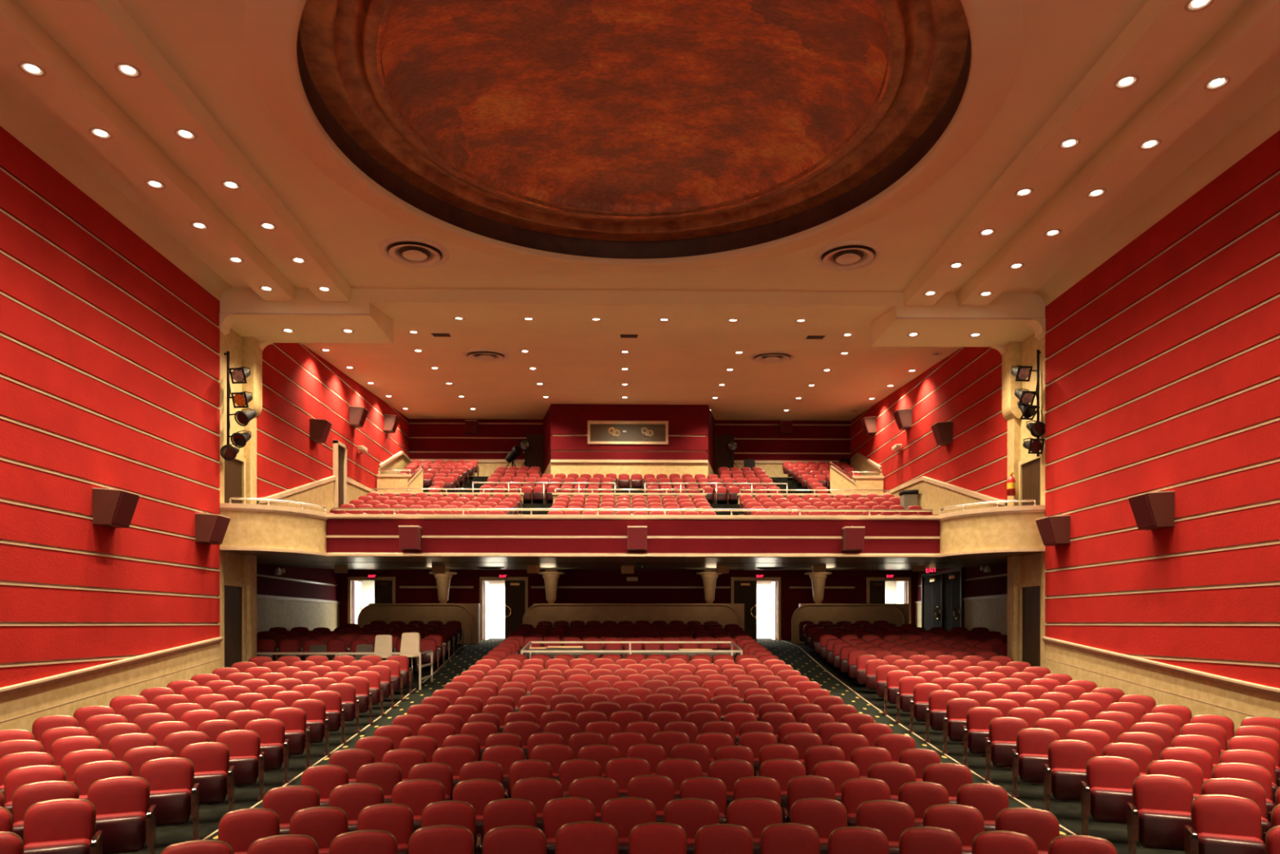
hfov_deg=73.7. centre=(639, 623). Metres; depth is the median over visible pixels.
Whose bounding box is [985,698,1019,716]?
seat
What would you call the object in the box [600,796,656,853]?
seat
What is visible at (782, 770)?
seat
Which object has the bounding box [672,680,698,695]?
seat
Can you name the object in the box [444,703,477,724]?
seat
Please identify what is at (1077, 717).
seat
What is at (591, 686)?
seat
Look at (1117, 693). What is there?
seat
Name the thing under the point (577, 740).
seat
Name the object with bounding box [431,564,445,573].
speaker
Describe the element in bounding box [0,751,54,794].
seat
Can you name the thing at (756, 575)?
exit sign
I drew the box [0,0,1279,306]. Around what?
ceiling
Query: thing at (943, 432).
wall speaker
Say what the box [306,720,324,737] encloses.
seat cushion
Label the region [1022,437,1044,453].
stage light
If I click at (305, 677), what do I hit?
seat
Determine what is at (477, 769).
seat
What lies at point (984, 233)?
recessed light
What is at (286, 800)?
seat
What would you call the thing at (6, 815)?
seat
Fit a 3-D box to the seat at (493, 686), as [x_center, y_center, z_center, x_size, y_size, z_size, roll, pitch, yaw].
[-2.652,1.407,14.796,0.504,0.808,0.427,0,-1,-9]
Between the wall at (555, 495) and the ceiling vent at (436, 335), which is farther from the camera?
the wall at (555, 495)
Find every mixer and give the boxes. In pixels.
[526,647,547,649]
[545,645,585,649]
[676,648,713,649]
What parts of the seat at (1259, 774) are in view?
backrest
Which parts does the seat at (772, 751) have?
backrest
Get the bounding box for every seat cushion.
[13,820,23,826]
[23,837,90,848]
[79,794,87,798]
[96,810,146,842]
[150,787,191,816]
[194,770,226,794]
[229,755,258,777]
[234,850,247,853]
[260,742,283,762]
[280,822,289,827]
[284,729,305,747]
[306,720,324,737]
[318,847,329,853]
[320,797,328,801]
[325,710,340,726]
[341,701,355,715]
[347,819,357,824]
[384,795,391,798]
[397,843,408,848]
[413,815,421,819]
[444,794,451,799]
[453,775,459,778]
[475,814,483,819]
[536,813,542,817]
[546,837,555,843]
[595,812,600,816]
[618,788,627,791]
[618,836,628,842]
[656,810,663,814]
[674,790,679,794]
[687,837,694,843]
[719,812,726,817]
[726,791,733,795]
[753,837,759,842]
[780,790,786,794]
[819,837,827,843]
[847,813,855,817]
[888,840,898,846]
[890,795,897,799]
[900,693,913,708]
[914,701,928,716]
[915,777,922,781]
[915,817,923,822]
[929,709,946,724]
[947,718,966,735]
[948,795,956,799]
[961,845,972,850]
[968,728,989,747]
[983,819,995,824]
[991,740,1016,759]
[1018,753,1048,775]
[1037,849,1048,853]
[1051,767,1086,791]
[1089,786,1132,814]
[1137,808,1191,839]
[1198,831,1263,842]
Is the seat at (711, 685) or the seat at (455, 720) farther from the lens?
the seat at (711, 685)
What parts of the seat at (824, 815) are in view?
backrest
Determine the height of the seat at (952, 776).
0.808 m
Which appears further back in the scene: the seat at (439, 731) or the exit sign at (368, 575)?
the exit sign at (368, 575)
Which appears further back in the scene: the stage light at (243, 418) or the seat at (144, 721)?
the stage light at (243, 418)
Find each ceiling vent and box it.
[379,236,448,267]
[431,333,450,337]
[462,348,509,361]
[474,566,504,568]
[620,334,638,337]
[749,350,795,363]
[756,566,786,569]
[805,335,825,338]
[813,240,882,271]
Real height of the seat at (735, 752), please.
0.808 m
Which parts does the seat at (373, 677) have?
backrest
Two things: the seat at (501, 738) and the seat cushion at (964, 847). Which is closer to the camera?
the seat cushion at (964, 847)
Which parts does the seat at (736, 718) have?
backrest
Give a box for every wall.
[0,125,222,732]
[217,312,273,667]
[219,502,329,556]
[257,342,410,512]
[257,564,340,632]
[337,569,916,640]
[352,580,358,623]
[357,603,479,644]
[358,580,895,638]
[368,492,524,514]
[376,474,412,492]
[407,467,423,492]
[408,418,851,477]
[522,603,744,630]
[542,404,715,491]
[551,492,706,502]
[737,493,893,515]
[791,603,909,644]
[829,465,856,493]
[849,346,1007,514]
[851,475,884,493]
[914,564,1007,634]
[937,505,1044,557]
[991,318,1048,666]
[1041,129,1279,731]
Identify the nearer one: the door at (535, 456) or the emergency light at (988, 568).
the emergency light at (988, 568)
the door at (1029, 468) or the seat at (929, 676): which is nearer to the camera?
the seat at (929, 676)
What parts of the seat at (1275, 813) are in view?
backrest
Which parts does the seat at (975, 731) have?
armrest, backrest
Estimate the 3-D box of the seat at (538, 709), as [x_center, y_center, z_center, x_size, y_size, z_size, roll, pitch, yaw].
[-1.519,1.588,12.524,0.540,0.808,0.427,0,0,-7]
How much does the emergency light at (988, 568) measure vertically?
0.193 m
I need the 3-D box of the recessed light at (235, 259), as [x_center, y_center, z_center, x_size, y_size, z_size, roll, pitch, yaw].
[-7.075,-6.370,14.938,0.270,0.024,0.270,0,0,-1]
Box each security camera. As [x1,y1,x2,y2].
[357,445,367,453]
[892,444,902,452]
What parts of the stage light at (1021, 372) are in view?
gel frame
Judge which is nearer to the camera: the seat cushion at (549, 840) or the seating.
the seat cushion at (549, 840)
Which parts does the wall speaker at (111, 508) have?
panel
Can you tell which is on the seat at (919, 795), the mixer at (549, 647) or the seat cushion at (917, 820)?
the seat cushion at (917, 820)
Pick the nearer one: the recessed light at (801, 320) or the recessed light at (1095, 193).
the recessed light at (1095, 193)
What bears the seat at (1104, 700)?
on the floor at (1068, 813)
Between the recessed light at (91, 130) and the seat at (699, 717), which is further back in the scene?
the seat at (699, 717)
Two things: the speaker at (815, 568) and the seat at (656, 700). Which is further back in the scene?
the speaker at (815, 568)
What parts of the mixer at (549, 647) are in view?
control panel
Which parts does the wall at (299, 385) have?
wall panel, wall panel, dado rail, wall panel, wall panel, wall panel, wall panel, wall panel, wall panel, wall panel, dado rail, dado rail, wall panel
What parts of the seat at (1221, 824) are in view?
armrest, backrest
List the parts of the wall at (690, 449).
wall panel, wall panel, wall panel, wall panel, wall panel, dado rail, wall panel, wall panel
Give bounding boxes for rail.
[229,497,325,512]
[257,649,432,689]
[332,507,933,515]
[371,488,521,492]
[377,469,411,474]
[407,464,422,484]
[472,481,615,503]
[520,640,742,664]
[554,488,704,493]
[644,482,787,503]
[739,488,889,493]
[830,462,855,481]
[852,471,883,475]
[940,499,1035,514]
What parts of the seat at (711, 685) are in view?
backrest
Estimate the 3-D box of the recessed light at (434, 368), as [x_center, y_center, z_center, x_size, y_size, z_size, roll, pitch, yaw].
[-5.701,-7.100,23.699,0.268,0.037,0.268,0,0,6]
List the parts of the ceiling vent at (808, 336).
vent panel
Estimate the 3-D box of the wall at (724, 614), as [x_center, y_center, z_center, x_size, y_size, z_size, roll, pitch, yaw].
[-0.203,0.269,27.939,7.224,1.863,0.465,0,0,-1]
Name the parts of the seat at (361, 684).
backrest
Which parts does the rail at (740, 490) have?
handrail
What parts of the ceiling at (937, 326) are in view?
soffit moulding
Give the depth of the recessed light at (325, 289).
16.24 m
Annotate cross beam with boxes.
[219,287,1044,307]
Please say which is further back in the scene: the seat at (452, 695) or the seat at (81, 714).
the seat at (452, 695)
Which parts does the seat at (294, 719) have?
backrest, armrest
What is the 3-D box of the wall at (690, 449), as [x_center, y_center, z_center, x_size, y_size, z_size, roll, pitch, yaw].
[-0.375,-5.875,30.308,6.412,3.750,2.980,0,0,-1]
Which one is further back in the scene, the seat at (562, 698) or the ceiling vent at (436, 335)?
the ceiling vent at (436, 335)
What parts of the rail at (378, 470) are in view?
handrail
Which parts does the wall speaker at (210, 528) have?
panel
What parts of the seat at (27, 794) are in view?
backrest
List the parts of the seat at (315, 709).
backrest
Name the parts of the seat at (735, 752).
backrest, armrest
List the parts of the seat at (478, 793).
backrest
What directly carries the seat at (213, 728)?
on the floor at (1068, 813)
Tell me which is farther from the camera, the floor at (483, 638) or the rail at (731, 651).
the floor at (483, 638)
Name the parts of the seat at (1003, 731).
armrest, backrest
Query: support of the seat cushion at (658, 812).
on the seat at (660, 789)
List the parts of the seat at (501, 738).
backrest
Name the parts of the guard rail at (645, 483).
handrail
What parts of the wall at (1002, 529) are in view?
moulding, cap rail, cap rail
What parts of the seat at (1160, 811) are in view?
armrest, backrest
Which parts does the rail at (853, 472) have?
handrail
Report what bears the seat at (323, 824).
on the floor at (1068, 813)
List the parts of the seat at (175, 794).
backrest, armrest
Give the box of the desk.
[535,652,728,653]
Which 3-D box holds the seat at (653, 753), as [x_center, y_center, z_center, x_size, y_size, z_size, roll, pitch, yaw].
[0.105,1.753,9.412,0.504,0.808,0.427,0,1,-1]
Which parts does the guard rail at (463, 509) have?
handrail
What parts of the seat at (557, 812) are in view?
backrest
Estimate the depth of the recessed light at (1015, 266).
15.18 m
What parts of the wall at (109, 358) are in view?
wall panel, wall panel, wall panel, wall panel, wall panel, wall panel, wall panel, wall panel, wall panel, wall panel, wall panel, wall panel, wall panel, wall panel, dado rail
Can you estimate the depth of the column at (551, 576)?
27.78 m
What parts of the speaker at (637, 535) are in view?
panel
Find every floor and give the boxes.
[116,640,1184,853]
[201,640,502,839]
[399,681,427,688]
[422,475,830,515]
[483,638,777,639]
[755,640,1075,835]
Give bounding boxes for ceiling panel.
[0,0,296,302]
[37,0,351,302]
[902,0,1229,306]
[956,0,1279,306]
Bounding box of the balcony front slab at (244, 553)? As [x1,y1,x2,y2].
[223,550,1040,556]
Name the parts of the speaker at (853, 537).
panel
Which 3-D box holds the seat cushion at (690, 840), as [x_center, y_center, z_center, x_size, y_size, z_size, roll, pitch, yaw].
[0.428,1.920,7.026,0.445,0.295,0.120,0,0,2]
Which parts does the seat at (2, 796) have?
backrest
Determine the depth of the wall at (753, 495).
26.77 m
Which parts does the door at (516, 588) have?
handle, push plate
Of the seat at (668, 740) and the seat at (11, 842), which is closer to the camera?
the seat at (11, 842)
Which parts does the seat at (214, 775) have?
backrest, armrest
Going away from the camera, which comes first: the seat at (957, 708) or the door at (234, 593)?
the seat at (957, 708)
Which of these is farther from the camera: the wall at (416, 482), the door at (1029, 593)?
the wall at (416, 482)
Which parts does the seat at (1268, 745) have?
backrest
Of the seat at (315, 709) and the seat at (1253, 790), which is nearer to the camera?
the seat at (1253, 790)
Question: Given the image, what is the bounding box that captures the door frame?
[895,581,906,603]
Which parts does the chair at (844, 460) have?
backrest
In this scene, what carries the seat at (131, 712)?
on the floor at (1068, 813)
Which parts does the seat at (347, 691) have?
backrest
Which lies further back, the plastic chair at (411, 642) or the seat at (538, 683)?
the plastic chair at (411, 642)
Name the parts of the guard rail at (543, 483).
post, handrail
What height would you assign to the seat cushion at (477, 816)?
0.295 m
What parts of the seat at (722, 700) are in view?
backrest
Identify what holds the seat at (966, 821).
on the floor at (1068, 813)
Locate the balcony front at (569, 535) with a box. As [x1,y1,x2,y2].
[325,514,940,557]
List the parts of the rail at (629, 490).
handrail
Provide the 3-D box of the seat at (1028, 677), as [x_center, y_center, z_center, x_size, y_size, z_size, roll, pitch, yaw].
[7.015,1.285,15.436,0.556,0.808,0.427,0,0,20]
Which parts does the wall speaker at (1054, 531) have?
panel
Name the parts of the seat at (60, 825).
armrest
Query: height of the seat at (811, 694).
0.808 m
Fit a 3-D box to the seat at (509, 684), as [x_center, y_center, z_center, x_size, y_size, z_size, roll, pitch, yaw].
[-2.160,1.418,14.869,0.504,0.808,0.427,0,-1,-7]
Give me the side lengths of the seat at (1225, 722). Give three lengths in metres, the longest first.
0.808 x 0.556 x 0.427 m
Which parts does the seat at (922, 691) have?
backrest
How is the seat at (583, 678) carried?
on the floor at (1068, 813)
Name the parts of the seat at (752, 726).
backrest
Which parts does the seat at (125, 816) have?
backrest, armrest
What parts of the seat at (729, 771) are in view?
backrest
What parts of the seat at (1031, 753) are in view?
armrest, backrest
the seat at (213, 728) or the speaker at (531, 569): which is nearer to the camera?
the seat at (213, 728)
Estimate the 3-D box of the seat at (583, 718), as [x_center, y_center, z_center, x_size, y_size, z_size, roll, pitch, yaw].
[-0.636,1.627,11.798,0.504,0.808,0.427,0,-1,-4]
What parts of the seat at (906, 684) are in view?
backrest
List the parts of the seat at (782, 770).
backrest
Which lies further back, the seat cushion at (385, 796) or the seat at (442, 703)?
the seat at (442, 703)
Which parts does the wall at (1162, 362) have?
dado rail, wall panel, wall panel, wall panel, wall panel, wall panel, wall panel, wall panel, wall panel, wall panel, wall panel, wall panel, wall panel, wall panel, wall panel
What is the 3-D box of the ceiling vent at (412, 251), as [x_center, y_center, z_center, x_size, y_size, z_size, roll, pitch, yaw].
[-4.020,-6.603,15.229,1.200,0.095,1.200,0,0,-1]
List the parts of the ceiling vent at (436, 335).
vent panel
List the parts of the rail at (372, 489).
handrail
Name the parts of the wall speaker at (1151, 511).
panel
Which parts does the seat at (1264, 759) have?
backrest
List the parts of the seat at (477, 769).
backrest, armrest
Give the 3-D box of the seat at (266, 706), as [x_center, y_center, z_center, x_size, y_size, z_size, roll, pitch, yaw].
[-5.401,1.514,12.459,0.556,0.808,0.427,0,-2,-19]
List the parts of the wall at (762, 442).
wall panel, wall panel, dado rail, wall panel, wall panel, wall panel, wall panel, dado rail, wall panel, wall panel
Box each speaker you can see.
[92,486,139,528]
[195,511,230,544]
[309,417,331,443]
[334,564,347,573]
[349,405,368,427]
[383,413,399,433]
[398,524,422,550]
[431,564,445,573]
[465,419,478,433]
[526,564,539,573]
[621,565,633,573]
[627,524,647,550]
[716,565,728,573]
[779,419,792,433]
[812,565,826,572]
[841,525,865,551]
[860,416,875,435]
[893,408,911,430]
[911,565,924,571]
[931,421,953,445]
[1035,513,1070,546]
[1128,489,1174,530]
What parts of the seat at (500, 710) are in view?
backrest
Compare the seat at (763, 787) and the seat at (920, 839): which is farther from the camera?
the seat at (763, 787)
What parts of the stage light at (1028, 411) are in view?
gel frame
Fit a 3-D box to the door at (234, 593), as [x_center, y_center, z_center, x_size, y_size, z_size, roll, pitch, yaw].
[-8.429,0.565,17.619,0.110,2.870,1.060,0,0,-1]
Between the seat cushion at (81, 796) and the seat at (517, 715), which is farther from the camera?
the seat at (517, 715)
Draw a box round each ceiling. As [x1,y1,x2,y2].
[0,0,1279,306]
[219,301,392,343]
[257,555,1007,570]
[296,0,971,258]
[300,303,962,420]
[578,562,888,563]
[871,306,1044,346]
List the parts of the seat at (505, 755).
backrest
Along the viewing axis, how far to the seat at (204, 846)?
5.82 m
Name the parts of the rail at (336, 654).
rail, post, rail, rail, rail, post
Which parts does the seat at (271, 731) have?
backrest, armrest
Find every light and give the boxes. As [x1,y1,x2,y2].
[17,61,46,76]
[88,127,112,139]
[114,62,141,78]
[144,179,165,189]
[173,128,196,140]
[190,221,208,230]
[220,180,240,190]
[220,444,239,460]
[226,256,244,263]
[228,366,250,383]
[228,430,251,448]
[229,391,253,408]
[229,408,257,426]
[258,222,276,230]
[258,285,274,291]
[275,567,284,574]
[280,328,294,333]
[290,257,306,263]
[316,286,331,292]
[320,348,331,351]
[341,328,354,333]
[344,366,355,368]
[407,330,419,333]
[413,349,423,352]
[429,366,439,369]
[453,317,465,319]
[505,445,522,466]
[520,350,530,352]
[520,440,532,466]
[522,317,534,320]
[528,367,537,369]
[590,318,602,320]
[619,351,630,353]
[657,318,670,321]
[726,319,738,321]
[726,440,737,468]
[733,351,744,354]
[795,319,807,322]
[839,351,849,355]
[841,333,853,336]
[906,332,919,337]
[923,290,937,296]
[931,352,942,355]
[948,262,964,269]
[968,333,982,337]
[977,228,995,236]
[978,291,993,297]
[980,564,991,572]
[1008,262,1024,269]
[1010,364,1037,382]
[1013,187,1034,197]
[1014,388,1036,405]
[1017,400,1039,420]
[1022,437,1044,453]
[1026,420,1045,437]
[1043,229,1062,236]
[1057,137,1080,149]
[1086,188,1106,198]
[1113,74,1139,89]
[1137,138,1161,150]
[1184,0,1214,12]
[1203,75,1231,90]
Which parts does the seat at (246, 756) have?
backrest, armrest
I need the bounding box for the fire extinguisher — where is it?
[1007,472,1015,496]
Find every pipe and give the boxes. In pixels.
[223,351,231,444]
[1035,349,1040,456]
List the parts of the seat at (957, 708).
backrest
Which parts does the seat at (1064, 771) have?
armrest, backrest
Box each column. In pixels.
[405,567,467,603]
[517,567,579,603]
[684,568,740,603]
[795,568,853,603]
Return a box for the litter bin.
[898,489,919,509]
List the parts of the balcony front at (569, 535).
wall panel, wall panel, moulding, cap rail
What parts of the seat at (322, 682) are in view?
backrest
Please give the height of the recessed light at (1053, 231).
0.024 m
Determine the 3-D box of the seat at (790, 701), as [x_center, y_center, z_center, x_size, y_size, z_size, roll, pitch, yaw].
[2.442,1.524,13.276,0.540,0.808,0.427,0,-1,8]
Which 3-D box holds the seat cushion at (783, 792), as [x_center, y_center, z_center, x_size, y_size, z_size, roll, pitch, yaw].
[1.444,1.832,8.572,0.445,0.295,0.120,0,-1,6]
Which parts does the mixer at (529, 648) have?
control panel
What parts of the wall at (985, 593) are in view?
dado rail, wall panel, wall panel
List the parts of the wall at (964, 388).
wall panel, dado rail, wall panel, wall panel, wall panel, wall panel, wall panel, dado rail, wall panel, wall panel, wall panel, wall panel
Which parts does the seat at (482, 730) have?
backrest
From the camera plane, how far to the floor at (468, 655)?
18.55 m
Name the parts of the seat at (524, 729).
backrest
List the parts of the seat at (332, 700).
backrest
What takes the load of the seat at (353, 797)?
on the floor at (1068, 813)
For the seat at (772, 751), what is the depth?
9.47 m
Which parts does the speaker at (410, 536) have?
panel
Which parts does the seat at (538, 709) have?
backrest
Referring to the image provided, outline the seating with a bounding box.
[231,459,1031,707]
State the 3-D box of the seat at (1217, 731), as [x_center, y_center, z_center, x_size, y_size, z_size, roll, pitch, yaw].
[6.873,1.618,10.305,0.556,0.808,0.427,0,-2,25]
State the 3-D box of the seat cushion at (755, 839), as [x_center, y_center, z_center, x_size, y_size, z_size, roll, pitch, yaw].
[0.952,1.913,7.016,0.445,0.295,0.120,0,-2,4]
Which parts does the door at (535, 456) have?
frame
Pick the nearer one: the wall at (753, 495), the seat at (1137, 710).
the seat at (1137, 710)
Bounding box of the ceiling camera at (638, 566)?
[635,563,642,568]
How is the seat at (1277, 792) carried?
on the floor at (1068, 813)
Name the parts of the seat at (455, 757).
backrest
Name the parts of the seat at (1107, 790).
armrest, backrest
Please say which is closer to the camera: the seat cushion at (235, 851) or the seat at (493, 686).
the seat cushion at (235, 851)
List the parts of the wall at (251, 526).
cap rail, cap rail, moulding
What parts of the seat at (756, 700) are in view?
backrest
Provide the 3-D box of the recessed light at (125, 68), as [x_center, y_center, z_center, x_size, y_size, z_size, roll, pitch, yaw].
[-5.891,-6.370,9.819,0.270,0.024,0.270,0,0,-1]
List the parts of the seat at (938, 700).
backrest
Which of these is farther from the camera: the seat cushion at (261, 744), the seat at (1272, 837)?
the seat cushion at (261, 744)
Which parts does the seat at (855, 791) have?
backrest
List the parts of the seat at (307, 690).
backrest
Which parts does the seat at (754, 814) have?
backrest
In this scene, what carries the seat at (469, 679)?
on the floor at (1068, 813)
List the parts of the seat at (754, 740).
backrest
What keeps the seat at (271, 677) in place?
on the floor at (1068, 813)
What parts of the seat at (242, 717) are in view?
backrest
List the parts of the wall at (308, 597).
wall panel, wall panel, dado rail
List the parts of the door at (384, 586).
push plate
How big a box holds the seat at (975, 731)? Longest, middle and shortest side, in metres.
0.808 x 0.628 x 0.427 m
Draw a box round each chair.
[309,644,327,656]
[355,644,373,660]
[373,634,391,657]
[400,631,420,682]
[743,458,755,471]
[839,457,853,467]
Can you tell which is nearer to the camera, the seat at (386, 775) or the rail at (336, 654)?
the seat at (386, 775)
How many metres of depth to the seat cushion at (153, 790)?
8.47 m
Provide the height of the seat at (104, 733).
0.808 m
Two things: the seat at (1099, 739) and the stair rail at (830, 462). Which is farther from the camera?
the stair rail at (830, 462)
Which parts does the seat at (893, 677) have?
backrest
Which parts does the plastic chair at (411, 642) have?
backrest, seat, leg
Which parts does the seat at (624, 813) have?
backrest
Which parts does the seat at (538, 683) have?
backrest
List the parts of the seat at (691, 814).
backrest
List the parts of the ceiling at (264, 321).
soffit moulding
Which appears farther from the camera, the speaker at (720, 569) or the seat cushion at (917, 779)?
the speaker at (720, 569)
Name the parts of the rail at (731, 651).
rail, rail, rail, post, rail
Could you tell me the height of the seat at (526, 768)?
0.808 m
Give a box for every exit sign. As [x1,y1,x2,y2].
[367,574,377,577]
[498,574,507,577]
[755,574,764,577]
[885,574,894,577]
[925,568,936,573]
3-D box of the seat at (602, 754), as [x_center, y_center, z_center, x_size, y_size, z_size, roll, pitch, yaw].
[-0.417,1.758,9.404,0.540,0.808,0.427,0,0,-3]
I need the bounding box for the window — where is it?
[587,420,668,444]
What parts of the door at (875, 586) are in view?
push plate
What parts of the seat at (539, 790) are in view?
backrest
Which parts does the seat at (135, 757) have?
backrest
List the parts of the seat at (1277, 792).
backrest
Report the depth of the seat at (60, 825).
6.78 m
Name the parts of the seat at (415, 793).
backrest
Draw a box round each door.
[223,454,245,503]
[223,580,245,666]
[333,440,346,507]
[347,576,395,623]
[480,577,528,639]
[526,432,543,476]
[715,435,733,475]
[730,577,781,639]
[866,577,911,623]
[920,570,941,630]
[941,567,964,631]
[1018,453,1040,505]
[1018,581,1040,666]
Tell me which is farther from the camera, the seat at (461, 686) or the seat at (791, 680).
the seat at (791, 680)
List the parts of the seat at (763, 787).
backrest, armrest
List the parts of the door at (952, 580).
handle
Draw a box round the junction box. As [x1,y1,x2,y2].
[626,577,637,581]
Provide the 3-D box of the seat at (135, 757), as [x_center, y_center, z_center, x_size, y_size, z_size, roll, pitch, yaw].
[-5.204,1.728,9.082,0.556,0.808,0.427,0,0,-24]
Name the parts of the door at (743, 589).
push plate, handle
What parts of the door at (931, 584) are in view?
handle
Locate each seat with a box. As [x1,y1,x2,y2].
[0,728,34,742]
[0,739,44,758]
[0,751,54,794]
[0,790,4,807]
[0,806,13,831]
[0,831,23,853]
[4,764,66,813]
[12,780,79,839]
[22,798,102,853]
[31,715,78,742]
[40,726,89,754]
[50,735,102,767]
[61,748,115,782]
[73,705,115,728]
[73,760,132,799]
[84,714,128,737]
[87,775,155,853]
[95,722,141,750]
[108,733,156,760]
[109,694,147,714]
[120,703,159,723]
[123,746,174,825]
[133,712,174,733]
[139,687,174,703]
[139,756,201,840]
[146,720,191,746]
[151,693,188,713]
[160,839,234,853]
[163,730,209,757]
[165,702,203,721]
[166,680,199,694]
[179,685,213,702]
[180,709,220,731]
[180,742,234,811]
[190,673,220,686]
[193,693,228,709]
[196,719,239,742]
[204,680,235,693]
[208,700,245,719]
[211,666,239,679]
[216,729,264,799]
[217,685,250,700]
[217,807,279,853]
[224,672,254,685]
[226,709,268,771]
[233,693,267,709]
[239,679,269,693]
[244,666,271,679]
[244,718,290,783]
[246,834,318,853]
[250,698,285,718]
[255,684,286,698]
[257,672,286,684]
[262,785,319,834]
[268,706,311,768]
[271,690,305,706]
[273,678,303,690]
[288,805,347,853]
[290,671,319,684]
[291,684,324,733]
[291,698,330,755]
[301,764,348,806]
[307,677,341,723]
[309,690,346,742]
[323,671,350,683]
[325,683,360,732]
[328,748,374,783]
[328,782,384,831]
[328,829,397,853]
[340,676,373,723]
[353,671,384,715]
[355,735,394,762]
[355,762,402,803]
[357,803,413,853]
[373,724,412,749]
[382,748,426,781]
[391,714,425,736]
[391,778,444,831]
[399,735,437,762]
[406,703,439,724]
[408,762,453,800]
[408,824,474,853]
[417,722,455,748]
[421,695,450,714]
[421,800,481,853]
[430,713,463,734]
[431,688,461,705]
[431,746,475,788]
[442,733,481,760]
[444,681,469,696]
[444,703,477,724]
[451,675,477,688]
[452,778,504,853]
[454,695,483,713]
[459,760,508,798]
[460,720,497,760]
[465,687,493,707]
[467,712,499,733]
[472,680,497,696]
[481,675,506,693]
[481,703,514,732]
[481,744,524,797]
[482,825,546,853]
[483,797,536,837]
[484,732,526,759]
[486,695,515,711]
[497,687,526,711]
[502,681,527,695]
[502,720,539,759]
[504,711,536,725]
[509,759,552,797]
[511,674,536,695]
[511,777,563,831]
[518,694,546,709]
[518,702,550,732]
[527,732,564,759]
[529,680,555,694]
[530,686,558,709]
[530,743,573,780]
[540,675,564,690]
[540,711,571,732]
[542,796,595,853]
[543,720,580,746]
[550,693,577,711]
[554,702,586,722]
[555,821,618,853]
[558,680,582,694]
[558,758,601,796]
[561,686,589,703]
[568,674,593,688]
[568,732,604,759]
[568,776,618,822]
[575,711,607,732]
[577,744,619,777]
[581,693,608,711]
[585,720,621,744]
[586,680,610,693]
[590,701,621,720]
[593,687,621,702]
[597,675,622,687]
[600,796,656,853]
[604,756,650,797]
[607,731,646,757]
[609,710,643,732]
[612,693,641,710]
[613,680,639,694]
[626,673,648,687]
[626,687,652,702]
[626,702,655,720]
[626,720,659,743]
[626,743,666,774]
[627,774,674,822]
[628,822,687,853]
[642,680,668,693]
[644,693,674,711]
[648,711,681,731]
[651,730,689,759]
[652,674,675,686]
[655,686,681,701]
[656,758,702,799]
[658,701,688,720]
[663,720,697,742]
[663,797,719,853]
[671,742,710,776]
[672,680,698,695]
[678,675,702,687]
[678,693,707,712]
[680,776,727,823]
[684,687,711,702]
[684,710,718,735]
[691,702,721,720]
[694,732,733,763]
[694,823,753,853]
[702,680,728,702]
[702,720,737,745]
[704,674,728,683]
[707,758,754,806]
[711,694,741,720]
[713,685,739,697]
[714,745,759,776]
[723,711,757,745]
[724,702,755,715]
[726,797,782,853]
[731,674,755,686]
[733,680,759,702]
[733,775,790,822]
[737,731,777,776]
[739,720,777,743]
[743,687,769,702]
[745,693,775,720]
[758,675,782,688]
[758,702,788,720]
[759,743,806,775]
[759,758,805,808]
[760,711,795,742]
[760,822,820,853]
[762,680,789,696]
[773,686,799,702]
[777,721,812,743]
[778,694,809,714]
[782,732,822,765]
[786,675,809,687]
[786,774,835,814]
[790,797,847,853]
[792,703,822,722]
[793,680,821,695]
[800,712,835,733]
[804,688,830,703]
[804,745,844,775]
[812,760,859,802]
[813,695,844,713]
[817,721,852,745]
[826,703,857,722]
[827,826,888,853]
[828,733,869,761]
[840,713,875,733]
[840,777,890,826]
[850,746,891,777]
[855,799,915,853]
[857,722,893,746]
[866,761,915,800]
[875,733,915,762]
[883,670,914,714]
[895,675,926,722]
[897,781,949,826]
[898,747,941,781]
[898,826,962,853]
[908,683,942,732]
[916,671,943,683]
[922,762,973,804]
[923,803,984,853]
[924,689,962,742]
[930,677,959,689]
[941,697,985,755]
[946,683,977,697]
[947,671,974,683]
[956,782,1008,831]
[960,706,1011,768]
[963,677,991,690]
[964,690,996,706]
[971,830,1038,853]
[978,671,1006,683]
[981,683,1012,698]
[983,716,1038,783]
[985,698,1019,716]
[995,807,1059,853]
[996,677,1026,692]
[1000,692,1034,706]
[1007,706,1045,728]
[1010,671,1039,684]
[1010,728,1070,800]
[1017,684,1048,699]
[1022,666,1050,678]
[1024,698,1060,717]
[1030,678,1061,692]
[1034,717,1075,739]
[1040,692,1074,710]
[1043,673,1072,684]
[1043,739,1096,811]
[1048,834,1117,853]
[1050,709,1089,729]
[1053,684,1085,700]
[1064,700,1102,719]
[1065,728,1110,756]
[1066,680,1097,693]
[1078,692,1114,711]
[1079,755,1139,835]
[1080,719,1124,742]
[1091,687,1124,702]
[1094,711,1135,732]
[1102,742,1152,775]
[1106,702,1146,723]
[1116,731,1164,760]
[1119,693,1155,713]
[1126,773,1193,853]
[1129,721,1174,748]
[1140,712,1183,737]
[1146,759,1203,799]
[1151,704,1191,724]
[1160,746,1213,782]
[1171,734,1221,767]
[1179,722,1226,753]
[1184,794,1266,853]
[1189,714,1234,743]
[1200,777,1271,841]
[1211,762,1275,821]
[1219,749,1279,801]
[1226,735,1279,786]
[1234,724,1279,746]
[1240,715,1279,729]
[1265,825,1279,853]
[1271,803,1279,827]
[1275,786,1279,805]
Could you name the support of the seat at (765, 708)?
on the floor at (1068, 813)
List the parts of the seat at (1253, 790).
backrest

